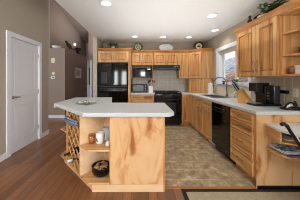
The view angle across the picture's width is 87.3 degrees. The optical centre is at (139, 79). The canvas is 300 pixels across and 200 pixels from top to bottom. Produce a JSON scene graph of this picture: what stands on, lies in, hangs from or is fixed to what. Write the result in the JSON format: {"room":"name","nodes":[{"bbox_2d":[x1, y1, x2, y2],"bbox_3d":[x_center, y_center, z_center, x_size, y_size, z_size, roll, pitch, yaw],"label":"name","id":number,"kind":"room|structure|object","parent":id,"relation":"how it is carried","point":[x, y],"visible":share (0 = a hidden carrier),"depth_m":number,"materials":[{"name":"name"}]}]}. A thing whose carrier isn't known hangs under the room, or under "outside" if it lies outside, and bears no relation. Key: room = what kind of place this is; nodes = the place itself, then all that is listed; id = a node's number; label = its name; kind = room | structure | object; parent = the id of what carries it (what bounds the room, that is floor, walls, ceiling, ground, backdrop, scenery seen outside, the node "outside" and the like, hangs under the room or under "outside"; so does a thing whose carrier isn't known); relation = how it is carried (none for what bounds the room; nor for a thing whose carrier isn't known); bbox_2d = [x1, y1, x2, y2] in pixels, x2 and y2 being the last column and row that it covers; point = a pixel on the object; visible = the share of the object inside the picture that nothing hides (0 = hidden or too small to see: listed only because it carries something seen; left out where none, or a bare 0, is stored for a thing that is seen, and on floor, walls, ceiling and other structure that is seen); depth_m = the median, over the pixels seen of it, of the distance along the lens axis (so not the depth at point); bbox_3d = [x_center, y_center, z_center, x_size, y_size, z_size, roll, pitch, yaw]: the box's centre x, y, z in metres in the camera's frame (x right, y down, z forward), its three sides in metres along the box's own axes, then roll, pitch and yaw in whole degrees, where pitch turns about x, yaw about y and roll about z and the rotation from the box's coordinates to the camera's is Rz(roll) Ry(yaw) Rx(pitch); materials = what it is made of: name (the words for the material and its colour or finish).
{"room":"kitchen","nodes":[
{"label":"kitchen","id":0,"kind":"room"},
{"bbox_2d":[0,0,48,154],"bbox_3d":[-2.290,-1.800,0.105,0.140,6.200,7.410,0,0,0],"label":"wall","id":1,"kind":"structure","parent":0,"point":[26,18],"depth_m":3.04,"materials":[{"name":"beige paint"}]},
{"bbox_2d":[6,30,41,157],"bbox_3d":[-2.251,0.235,3.065,0.098,2.130,0.930,0,0,0],"label":"door frame","id":2,"kind":"structure","parent":1,"relation":"in","point":[9,34],"depth_m":2.67,"materials":[{"name":"white paint"}]},
{"bbox_2d":[11,38,38,153],"bbox_3d":[-2.224,0.279,3.072,0.102,2.027,0.745,0,0,0],"label":"door","id":3,"kind":"structure","parent":2,"relation":"attached to","point":[24,56],"depth_m":3.01,"materials":[{"name":"white paint"}]},
{"bbox_2d":[0,130,48,161],"bbox_3d":[-2.283,1.250,1.413,0.155,0.100,4.825,0,0,0],"label":"baseboard","id":4,"kind":"structure","parent":1,"relation":"attached to","point":[3,156],"depth_m":2.57,"materials":[{"name":"white paint"}]},
{"bbox_2d":[49,0,85,56],"bbox_3d":[-3.825,-2.038,7.550,1.350,1.876,4.100,0,0,0],"label":"wall","id":5,"kind":"structure","parent":0,"point":[61,29],"depth_m":6.30,"materials":[{"name":"brown paint"}]},
{"bbox_2d":[49,48,86,114],"bbox_3d":[-3.485,0.105,6.495,1.830,2.390,2.250,0,0,0],"label":"wall partition","id":6,"kind":"structure","parent":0,"point":[64,86],"depth_m":5.37,"materials":[{"name":"brown paint"}]},
{"bbox_2d":[49,115,65,117],"bbox_3d":[-3.478,1.250,6.487,1.845,0.100,2.265,0,0,0],"label":"baseboard","id":7,"kind":"structure","parent":6,"relation":"attached to","point":[50,116],"depth_m":5.36,"materials":[{"name":"white paint"}]},
{"bbox_2d":[65,40,72,49],"bbox_3d":[-2.678,-1.286,5.912,0.255,0.388,0.163,0,0,0],"label":"bird","id":8,"kind":"object","parent":6,"relation":"on","point":[66,41],"visible":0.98,"depth_m":5.87},
{"bbox_2d":[74,66,81,78],"bbox_3d":[-2.545,-0.290,6.470,0.049,0.520,0.740,0,0,0],"label":"framed picture","id":9,"kind":"object","parent":6,"relation":"attached to","point":[77,70],"visible":1,"depth_m":6.39,"materials":[{"name":"brown"}]},
{"bbox_2d":[54,0,87,42],"bbox_3d":[-2.890,-3.518,3.200,3.220,3.010,13.600,0,0,0],"label":"vault","id":10,"kind":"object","parent":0,"point":[82,31],"depth_m":7.40,"materials":[{"name":"beige paint"}]},
{"bbox_2d":[86,43,92,84],"bbox_3d":[-2.550,-0.442,9.250,2.900,3.484,0.100,0,0,0],"label":"wall","id":11,"kind":"structure","parent":0,"point":[88,61],"depth_m":9.20,"materials":[{"name":"beige paint"}]},
{"bbox_2d":[88,32,93,59],"bbox_3d":[-1.935,-1.718,7.905,1.268,1.434,0.150,0,0,0],"label":"wall header","id":12,"kind":"structure","parent":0,"point":[90,37],"depth_m":7.83,"materials":[{"name":"brown paint"}]},
{"bbox_2d":[0,118,184,199],"bbox_3d":[-0.450,1.340,3.200,8.100,0.080,13.600,0,0,0],"label":"floor","id":13,"kind":"structure","parent":0,"point":[38,170],"depth_m":2.07,"materials":[{"name":"brown wood"}]},
{"bbox_2d":[87,85,92,96],"bbox_3d":[-2.750,0.795,8.570,0.300,1.010,0.480,0,0,0],"label":"base cabinet","id":14,"kind":"object","parent":13,"relation":"on","point":[88,86],"visible":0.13,"depth_m":8.33,"materials":[{"name":"white"}]},
{"bbox_2d":[90,60,91,96],"bbox_3d":[-2.465,0.150,7.905,0.150,2.300,0.150,0,0,0],"label":"column","id":15,"kind":"structure","parent":13,"relation":"on","point":[90,60],"depth_m":7.86,"materials":[{"name":"white paint"}]},
{"bbox_2d":[61,111,164,191],"bbox_3d":[-0.491,0.862,2.581,1.558,0.876,1.538,0,0,0],"label":"kitchen island","id":16,"kind":"object","parent":13,"relation":"on","point":[135,153],"visible":0.8,"depth_m":1.83,"materials":[{"name":"brown wood"}]},
{"bbox_2d":[64,116,77,127],"bbox_3d":[-0.932,0.557,2.109,0.400,0.101,0.034,0,0,45],"label":"dish towel","id":17,"kind":"object","parent":16,"relation":"hanging from","point":[73,122],"visible":1,"depth_m":2.07,"materials":[{"name":"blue fabric"}]},
{"bbox_2d":[61,150,109,184],"bbox_3d":[-0.812,1.204,2.556,0.915,0.022,1.488,0,0,0],"label":"shelf","id":18,"kind":"object","parent":16,"relation":"attached to","point":[87,176],"depth_m":1.92,"materials":[{"name":"brown wood"}]},
{"bbox_2d":[89,136,94,142],"bbox_3d":[-0.622,0.752,2.020,0.086,0.115,0.085,0,0,0],"label":"candle","id":19,"kind":"object","parent":16,"relation":"on","point":[91,139],"visible":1,"depth_m":1.99,"materials":[{"name":"orange glass"}]},
{"bbox_2d":[80,140,109,151],"bbox_3d":[-0.549,0.820,2.006,0.389,0.020,0.389,0,0,0],"label":"shelf","id":20,"kind":"object","parent":16,"relation":"attached to","point":[90,147],"depth_m":1.91,"materials":[{"name":"brown wood"}]},
{"bbox_2d":[91,160,109,177],"bbox_3d":[-0.488,1.133,1.985,0.244,0.120,0.244,0,0,0],"label":"basket bowl","id":21,"kind":"object","parent":16,"relation":"on","point":[105,171],"visible":0.79,"depth_m":1.90,"materials":[{"name":"black wicker"}]},
{"bbox_2d":[93,161,107,169],"bbox_3d":[-0.493,1.083,1.984,0.185,0.048,0.200,0,0,0],"label":"potpourri","id":22,"kind":"object","parent":21,"relation":"in","point":[104,164],"visible":0.94,"depth_m":1.97},
{"bbox_2d":[96,131,105,143],"bbox_3d":[-0.516,0.742,2.035,0.100,0.135,0.115,0,0,36],"label":"coffee mug","id":23,"kind":"object","parent":16,"relation":"on","point":[100,139],"visible":1,"depth_m":1.99,"materials":[{"name":"white ceramic"}]},
{"bbox_2d":[103,126,109,140],"bbox_3d":[-0.448,0.724,2.127,0.107,0.172,0.120,0,0,-40],"label":"coffee mug","id":24,"kind":"object","parent":16,"relation":"on","point":[106,129],"visible":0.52,"depth_m":2.08,"materials":[{"name":"grey ceramic"}]},
{"bbox_2d":[104,117,109,160],"bbox_3d":[-0.437,0.809,2.208,0.166,0.767,0.014,0,0,0],"label":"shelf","id":25,"kind":"object","parent":16,"relation":"attached to","point":[106,119],"depth_m":2.20,"materials":[{"name":"brown wood"}]},
{"bbox_2d":[54,97,173,116],"bbox_3d":[-0.495,0.400,2.605,1.800,0.049,1.630,0,0,0],"label":"island countertop","id":26,"kind":"structure","parent":16,"relation":"on","point":[102,106],"depth_m":2.07,"materials":[{"name":"laminate"}]},
{"bbox_2d":[98,63,127,102],"bbox_3d":[-0.765,0.412,4.681,0.810,1.775,0.759,0,0,0],"label":"refrigerator","id":27,"kind":"object","parent":13,"relation":"on","point":[112,77],"visible":0.71,"depth_m":4.36,"materials":[{"name":"black metal"}]},
{"bbox_2d":[165,186,256,188],"bbox_3d":[0.843,1.337,1.893,1.114,0.086,0.035,0,0,0],"label":"trim","id":28,"kind":"structure","parent":13,"relation":"on","point":[166,187],"depth_m":1.89,"materials":[{"name":"brown wood"}]},
{"bbox_2d":[181,189,299,199],"bbox_3d":[1.544,1.294,1.478,2.113,0.010,0.757,0,0,0],"label":"floor mat","id":29,"kind":"object","parent":13,"relation":"on","point":[189,194],"visible":1,"depth_m":1.77,"materials":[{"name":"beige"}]},
{"bbox_2d":[279,122,299,148],"bbox_3d":[1.651,0.838,1.208,0.763,0.916,0.455,0,0,0],"label":"desk chair","id":30,"kind":"object","parent":29,"relation":"on","point":[289,128],"visible":1,"depth_m":1.41,"materials":[{"name":"black"}]},
{"bbox_2d":[93,37,102,96],"bbox_3d":[-1.258,0.050,4.790,0.115,2.500,0.820,0,0,0],"label":"wall","id":31,"kind":"structure","parent":0,"point":[97,43],"depth_m":4.38,"materials":[{"name":"beige paint"}]},
{"bbox_2d":[103,43,203,91],"bbox_3d":[0.520,0.050,5.144,3.440,2.500,0.112,0,0,0],"label":"wall","id":32,"kind":"structure","parent":0,"point":[165,80],"depth_m":5.09,"materials":[{"name":"tile"}]},
{"bbox_2d":[131,50,152,78],"bbox_3d":[0.070,-0.470,4.905,0.664,0.850,0.380,0,0,0],"label":"upper cabinet","id":33,"kind":"object","parent":32,"relation":"attached to","point":[139,58],"visible":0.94,"depth_m":4.75,"materials":[{"name":"brown wood"}]},
{"bbox_2d":[134,43,141,49],"bbox_3d":[-0.062,-1.040,4.949,0.284,0.279,0.072,0,0,0],"label":"decorative plate","id":34,"kind":"object","parent":33,"relation":"on","point":[138,46],"visible":0.93,"depth_m":4.96,"materials":[{"name":"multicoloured ceramic"}]},
{"bbox_2d":[134,68,150,77],"bbox_3d":[0.070,-0.217,4.885,0.524,0.300,0.370,0,0,0],"label":"microwave","id":35,"kind":"object","parent":33,"relation":"in","point":[138,72],"visible":1,"depth_m":4.74,"materials":[{"name":"black metal"}]},
{"bbox_2d":[153,50,178,65],"bbox_3d":[0.793,-0.670,4.905,0.776,0.450,0.380,0,0,0],"label":"upper cabinet","id":36,"kind":"object","parent":32,"relation":"attached to","point":[160,57],"visible":0.89,"depth_m":4.75,"materials":[{"name":"brown wood"}]},
{"bbox_2d":[158,44,172,49],"bbox_3d":[0.820,-1.024,4.960,0.474,0.245,0.072,0,0,0],"label":"oval platter","id":37,"kind":"object","parent":36,"relation":"on","point":[163,46],"visible":0.83,"depth_m":4.97,"materials":[{"name":"white ceramic"}]},
{"bbox_2d":[153,65,179,69],"bbox_3d":[0.793,-0.378,4.847,0.766,0.128,0.466,0,0,0],"label":"range hood","id":38,"kind":"object","parent":36,"relation":"attached to","point":[155,67],"visible":0.88,"depth_m":4.63,"materials":[{"name":"black metal"}]},
{"bbox_2d":[177,50,187,78],"bbox_3d":[1.325,-0.470,4.905,0.285,0.850,0.380,0,0,0],"label":"upper cabinet","id":39,"kind":"object","parent":32,"relation":"attached to","point":[182,73],"visible":0.89,"depth_m":4.75,"materials":[{"name":"brown wood"}]},
{"bbox_2d":[55,0,276,42],"bbox_3d":[1.160,-1.250,0.800,4.880,0.100,8.800,0,0,0],"label":"ceiling","id":40,"kind":"structure","parent":0,"point":[149,20],"depth_m":3.06,"materials":[{"name":"white paint"}]},
{"bbox_2d":[99,0,111,6],"bbox_3d":[-0.530,-1.194,2.447,0.200,0.011,0.200,0,0,0],"label":"recessed light","id":41,"kind":"object","parent":40,"relation":"in","point":[107,3],"visible":1,"depth_m":2.44,"materials":[{"name":"white paint"}]},
{"bbox_2d":[206,13,217,17],"bbox_3d":[1.335,-1.194,2.910,0.200,0.011,0.200,0,0,0],"label":"recessed light","id":42,"kind":"object","parent":40,"relation":"in","point":[211,15],"visible":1,"depth_m":2.90,"materials":[{"name":"white paint"}]},
{"bbox_2d":[165,124,255,186],"bbox_3d":[0.895,1.340,3.555,2.690,0.080,3.290,0,0,0],"label":"floor tile","id":43,"kind":"structure","parent":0,"point":[191,159],"depth_m":2.44,"materials":[{"name":"tile"}]},
{"bbox_2d":[98,48,132,102],"bbox_3d":[-0.702,0.203,4.756,0.982,2.195,0.682,0,0,0],"label":"tall cabinet","id":44,"kind":"object","parent":43,"relation":"on","point":[105,55],"visible":0.9,"depth_m":4.46,"materials":[{"name":"brown wood"}]},
{"bbox_2d":[108,42,118,47],"bbox_3d":[-0.811,-1.030,4.744,0.360,0.270,0.368,0,0,0],"label":"potted plant","id":45,"kind":"object","parent":44,"relation":"on","point":[112,45],"visible":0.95,"depth_m":4.71,"materials":[{"name":"green plant"}]},
{"bbox_2d":[131,95,153,102],"bbox_3d":[0.070,0.859,4.743,0.664,0.883,0.654,0,0,0],"label":"base cabinet","id":46,"kind":"object","parent":43,"relation":"on","point":[134,98],"visible":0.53,"depth_m":4.45,"materials":[{"name":"brown wood"}]},
{"bbox_2d":[131,92,154,94],"bbox_3d":[0.080,0.394,4.769,0.684,0.040,0.637,0,0,0],"label":"countertop","id":47,"kind":"structure","parent":46,"relation":"on","point":[132,93],"depth_m":4.45,"materials":[{"name":"stone"}]},
{"bbox_2d":[132,84,146,92],"bbox_3d":[-0.005,0.251,4.794,0.450,0.245,0.372,0,0,0],"label":"toaster oven","id":48,"kind":"object","parent":47,"relation":"on","point":[135,87],"visible":1,"depth_m":4.64,"materials":[{"name":"black metal"}]},
{"bbox_2d":[148,86,152,92],"bbox_3d":[0.315,0.274,4.660,0.130,0.200,0.120,0,0,0],"label":"utensil crock","id":49,"kind":"object","parent":47,"relation":"on","point":[150,88],"visible":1,"depth_m":4.60,"materials":[{"name":"white ceramic"}]},
{"bbox_2d":[153,90,181,124],"bbox_3d":[0.805,0.818,4.727,0.756,0.964,0.686,0,0,0],"label":"range","id":50,"kind":"object","parent":43,"relation":"on","point":[172,99],"visible":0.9,"depth_m":4.44,"materials":[{"name":"black metal"}]},
{"bbox_2d":[153,91,181,93],"bbox_3d":[0.805,0.382,4.755,0.756,0.024,0.630,0,0,0],"label":"cooktop","id":51,"kind":"object","parent":50,"relation":"in","point":[156,92],"depth_m":4.62,"materials":[{"name":"black metal"}]},
{"bbox_2d":[181,95,191,124],"bbox_3d":[1.631,0.859,4.769,0.889,0.883,0.642,0,0,0],"label":"base cabinet","id":52,"kind":"object","parent":43,"relation":"on","point":[185,98],"visible":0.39,"depth_m":4.46,"materials":[{"name":"brown wood"}]},
{"bbox_2d":[189,95,215,146],"bbox_3d":[1.712,0.859,3.743,0.729,0.883,1.449,0,0,0],"label":"base cabinet","id":53,"kind":"object","parent":43,"relation":"on","point":[200,110],"visible":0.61,"depth_m":3.52,"materials":[{"name":"brown wood"}]},
{"bbox_2d":[181,92,299,114],"bbox_3d":[1.631,0.394,3.475,0.884,0.040,3.224,0,0,0],"label":"countertop","id":54,"kind":"structure","parent":53,"relation":"on","point":[232,102],"depth_m":2.22,"materials":[{"name":"laminate"}]},
{"bbox_2d":[186,78,211,92],"bbox_3d":[1.780,0.165,4.780,0.574,0.416,0.612,0,0,0],"label":"appliance garage","id":55,"kind":"object","parent":54,"relation":"on","point":[200,85],"visible":0.78,"depth_m":4.53,"materials":[{"name":"brown wood"}]},
{"bbox_2d":[208,82,212,93],"bbox_3d":[1.900,0.208,4.220,0.140,0.330,0.140,0,0,0],"label":"paper towel roll","id":56,"kind":"object","parent":54,"relation":"on","point":[210,85],"visible":0.94,"depth_m":4.17,"materials":[{"name":"white paper"}]},
{"bbox_2d":[203,95,231,97],"bbox_3d":[1.720,0.459,3.610,0.430,0.182,0.730,0,0,0],"label":"sink","id":57,"kind":"object","parent":54,"relation":"in","point":[211,96],"visible":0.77,"depth_m":3.59,"materials":[{"name":"silver metal"}]},
{"bbox_2d":[209,96,228,97],"bbox_3d":[1.720,0.462,3.435,0.364,0.176,0.314,0,0,0],"label":"basin","id":58,"kind":"object","parent":57,"relation":"in","point":[209,96],"depth_m":3.59,"materials":[{"name":"silver metal"}]},
{"bbox_2d":[213,77,227,95],"bbox_3d":[1.905,0.147,3.688,0.116,0.452,0.381,0,0,-29],"label":"faucet","id":59,"kind":"object","parent":54,"relation":"on","point":[216,77],"visible":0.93,"depth_m":3.61,"materials":[{"name":"grey metal"}]},
{"bbox_2d":[236,89,252,103],"bbox_3d":[1.694,0.263,2.531,0.116,0.220,0.223,0,0,-27],"label":"knife block","id":60,"kind":"object","parent":54,"relation":"on","point":[242,96],"visible":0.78,"depth_m":2.52,"materials":[{"name":"brown wood"}]},
{"bbox_2d":[247,83,281,105],"bbox_3d":[1.825,0.206,2.320,0.370,0.335,0.200,0,0,0],"label":"coffee maker","id":61,"kind":"object","parent":54,"relation":"on","point":[266,94],"visible":1,"depth_m":2.23,"materials":[{"name":"black"}]},
{"bbox_2d":[280,90,288,93],"bbox_3d":[2.035,0.259,2.317,0.048,0.228,0.304,0,0,0],"label":"power cord","id":62,"kind":"object","parent":54,"relation":"on","point":[281,91],"visible":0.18,"depth_m":2.19,"materials":[{"name":"black plastic"}]},
{"bbox_2d":[279,101,299,110],"bbox_3d":[1.940,0.320,2.000,0.282,0.105,0.192,0,0,0],"label":"wire stand","id":63,"kind":"object","parent":54,"relation":"on","point":[288,105],"visible":1,"depth_m":1.99,"materials":[{"name":"black metal"}]},
{"bbox_2d":[212,102,235,163],"bbox_3d":[1.715,0.860,2.712,0.722,0.880,0.603,0,0,0],"label":"dishwasher","id":64,"kind":"object","parent":43,"relation":"on","point":[221,116],"visible":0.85,"depth_m":2.65,"materials":[{"name":"black metal"}]},
{"bbox_2d":[230,107,299,187],"bbox_3d":[1.711,0.859,2.144,0.730,0.883,0.522,0,0,0],"label":"base cabinet","id":65,"kind":"object","parent":43,"relation":"on","point":[249,141],"visible":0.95,"depth_m":1.88,"materials":[{"name":"brown wood"}]},
{"bbox_2d":[257,186,299,188],"bbox_3d":[1.738,1.282,1.875,0.665,0.035,0.014,0,0,0],"label":"baseboard","id":66,"kind":"structure","parent":65,"relation":"attached to","point":[258,187],"depth_m":1.87,"materials":[{"name":"black"}]},
{"bbox_2d":[265,123,299,160],"bbox_3d":[1.756,0.666,1.514,0.623,0.313,0.728,0,0,0],"label":"desk","id":67,"kind":"object","parent":65,"relation":"attached to","point":[274,131],"visible":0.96,"depth_m":1.69,"materials":[{"name":"laminate"}]},
{"bbox_2d":[266,147,299,160],"bbox_3d":[1.782,0.813,1.699,0.573,0.020,0.358,0,0,0],"label":"shelf","id":68,"kind":"object","parent":67,"relation":"attached to","point":[270,149],"depth_m":1.69,"materials":[{"name":"brown wood"}]},
{"bbox_2d":[272,148,299,156],"bbox_3d":[1.700,0.794,1.750,0.300,0.015,0.200,0,0,-3],"label":"magazine","id":69,"kind":"object","parent":67,"relation":"on","point":[288,155],"visible":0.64,"depth_m":1.66,"materials":[{"name":"blue paper"}]},
{"bbox_2d":[282,134,293,140],"bbox_3d":[1.620,0.643,1.760,0.130,0.011,0.170,0,0,-11],"label":"notepad","id":70,"kind":"object","parent":67,"relation":"on","point":[284,137],"visible":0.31,"depth_m":1.71,"materials":[{"name":"white paper"}]},
{"bbox_2d":[282,134,296,145],"bbox_3d":[1.777,0.659,1.679,0.581,0.018,0.398,0,0,0],"label":"shelf","id":71,"kind":"object","parent":67,"relation":"attached to","point":[293,143],"depth_m":1.63,"materials":[{"name":"brown wood"}]},
{"bbox_2d":[204,0,299,106],"bbox_3d":[2.155,0.050,2.700,0.170,2.500,4.800,0,0,0],"label":"wall","id":72,"kind":"structure","parent":0,"point":[289,83],"depth_m":2.81,"materials":[{"name":"paint"}]},
{"bbox_2d":[188,48,213,78],"bbox_3d":[1.753,-0.470,4.746,0.648,0.850,0.702,0,0,0],"label":"upper cabinet","id":73,"kind":"object","parent":72,"relation":"attached to","point":[200,61],"visible":0.89,"depth_m":4.46,"materials":[{"name":"brown wood"}]},
{"bbox_2d":[194,42,203,48],"bbox_3d":[1.797,-1.039,4.791,0.280,0.276,0.067,0,0,20],"label":"round plaque","id":74,"kind":"object","parent":73,"relation":"on","point":[197,45],"visible":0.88,"depth_m":4.80,"materials":[{"name":"brown ceramic"}]},
{"bbox_2d":[215,84,248,86],"bbox_3d":[2.115,0.122,3.585,0.170,0.024,1.370,0,0,0],"label":"sill","id":75,"kind":"structure","parent":72,"relation":"attached to","point":[215,84],"depth_m":3.52,"materials":[{"name":"white paint"}]},
{"bbox_2d":[218,45,247,84],"bbox_3d":[2.155,-0.321,3.585,0.150,0.858,1.168,0,0,0],"label":"window","id":76,"kind":"structure","parent":72,"relation":"in","point":[236,77],"depth_m":4.13,"materials":[{"name":"white paint"}]},
{"bbox_2d":[216,85,250,97],"bbox_3d":[2.066,0.254,3.585,0.008,0.232,1.330,0,0,0],"label":"backsplash","id":77,"kind":"structure","parent":72,"relation":"attached to","point":[220,89],"depth_m":3.62,"materials":[{"name":"beige tile"}]},
{"bbox_2d":[216,41,251,87],"bbox_3d":[2.067,-0.345,3.585,0.025,0.990,1.370,0,0,0],"label":"window frame","id":78,"kind":"structure","parent":72,"relation":"in","point":[234,43],"depth_m":3.91,"materials":[{"name":"white paint"}]},
{"bbox_2d":[220,47,236,54],"bbox_3d":[2.132,-0.700,3.585,0.045,0.070,1.142,0,0,0],"label":"window shade","id":79,"kind":"object","parent":78,"relation":"attached to","point":[234,48],"visible":0.56,"depth_m":3.74,"materials":[{"name":"beige fabric"}]},
{"bbox_2d":[233,0,299,76],"bbox_3d":[1.886,-0.470,2.237,0.382,0.850,1.277,0,0,0],"label":"upper cabinet","id":80,"kind":"object","parent":72,"relation":"attached to","point":[267,45],"visible":1,"depth_m":2.07,"materials":[{"name":"brown wood"}]},
{"bbox_2d":[253,0,288,19],"bbox_3d":[1.904,-1.017,2.415,0.407,0.244,0.749,0,0,0],"label":"trailing plant","id":81,"kind":"object","parent":80,"relation":"on","point":[275,4],"visible":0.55,"depth_m":2.26,"materials":[{"name":"green plant"}]},
{"bbox_2d":[280,74,299,75],"bbox_3d":[1.911,-0.057,1.802,0.315,0.024,0.320,0,0,0],"label":"shelf","id":82,"kind":"object","parent":80,"relation":"attached to","point":[280,74],"depth_m":1.85,"materials":[{"name":"brown wood"}]},
{"bbox_2d":[282,53,299,56],"bbox_3d":[1.923,-0.301,1.812,0.290,0.022,0.300,0,0,0],"label":"shelf","id":83,"kind":"object","parent":80,"relation":"attached to","point":[283,54],"depth_m":1.93,"materials":[{"name":"brown wood"}]},
{"bbox_2d":[282,29,299,34],"bbox_3d":[1.923,-0.576,1.812,0.290,0.022,0.300,0,0,0],"label":"shelf","id":84,"kind":"object","parent":80,"relation":"attached to","point":[293,32],"depth_m":1.91,"materials":[{"name":"brown wood"}]},
{"bbox_2d":[288,66,294,73],"bbox_3d":[1.835,-0.117,1.900,0.060,0.095,0.060,0,0,0],"label":"jar","id":85,"kind":"object","parent":80,"relation":"on","point":[291,70],"visible":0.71,"depth_m":1.88,"materials":[{"name":"brown ceramic"}]},
{"bbox_2d":[294,65,299,73],"bbox_3d":[1.935,-0.131,1.839,0.160,0.124,0.102,0,0,0],"label":"tin","id":86,"kind":"object","parent":80,"relation":"on","point":[297,67],"visible":0.78,"depth_m":1.85,"materials":[{"name":"white metal"}]},
{"bbox_2d":[293,88,297,96],"bbox_3d":[2.065,0.170,2.085,0.010,0.116,0.070,0,0,0],"label":"wall outlet","id":87,"kind":"object","parent":72,"relation":"attached to","point":[295,90],"visible":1,"depth_m":2.08,"materials":[{"name":"beige plastic"}]},
{"label":"outside","id":88,"kind":"structure","parent":0,"visible":0},
{"bbox_2d":[225,57,247,84],"bbox_3d":[29.200,-5.496,40.200,49.400,17.064,88.400,0,0,0],"label":"hillside","id":89,"kind":"structure","parent":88,"point":[229,63],"depth_m":34.39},
{"bbox_3d":[1.665,0.782,1.760,0.270,0.007,0.210,0,0,0],"label":"magazine","id":90,"kind":"object","parent":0,"visible":0},
{"bbox_2d":[271,146,299,153],"bbox_3d":[1.670,0.774,1.755,0.270,0.006,0.200,0,0,-7],"label":"magazine","id":91,"kind":"object","parent":90,"relation":"on","point":[271,146],"visible":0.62,"depth_m":1.67,"materials":[{"name":"paper"}]},
{"bbox_3d":[1.665,0.767,1.765,0.278,0.005,0.225,0,0,0],"label":"magazine","id":92,"kind":"object","parent":91,"relation":"on","visible":0},
{"bbox_2d":[269,144,299,151],"bbox_3d":[1.655,0.760,1.775,0.250,0.005,0.190,0,0,-6],"label":"magazine","id":93,"kind":"object","parent":92,"relation":"on","point":[286,148],"visible":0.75,"depth_m":1.76,"materials":[{"name":"paper"}]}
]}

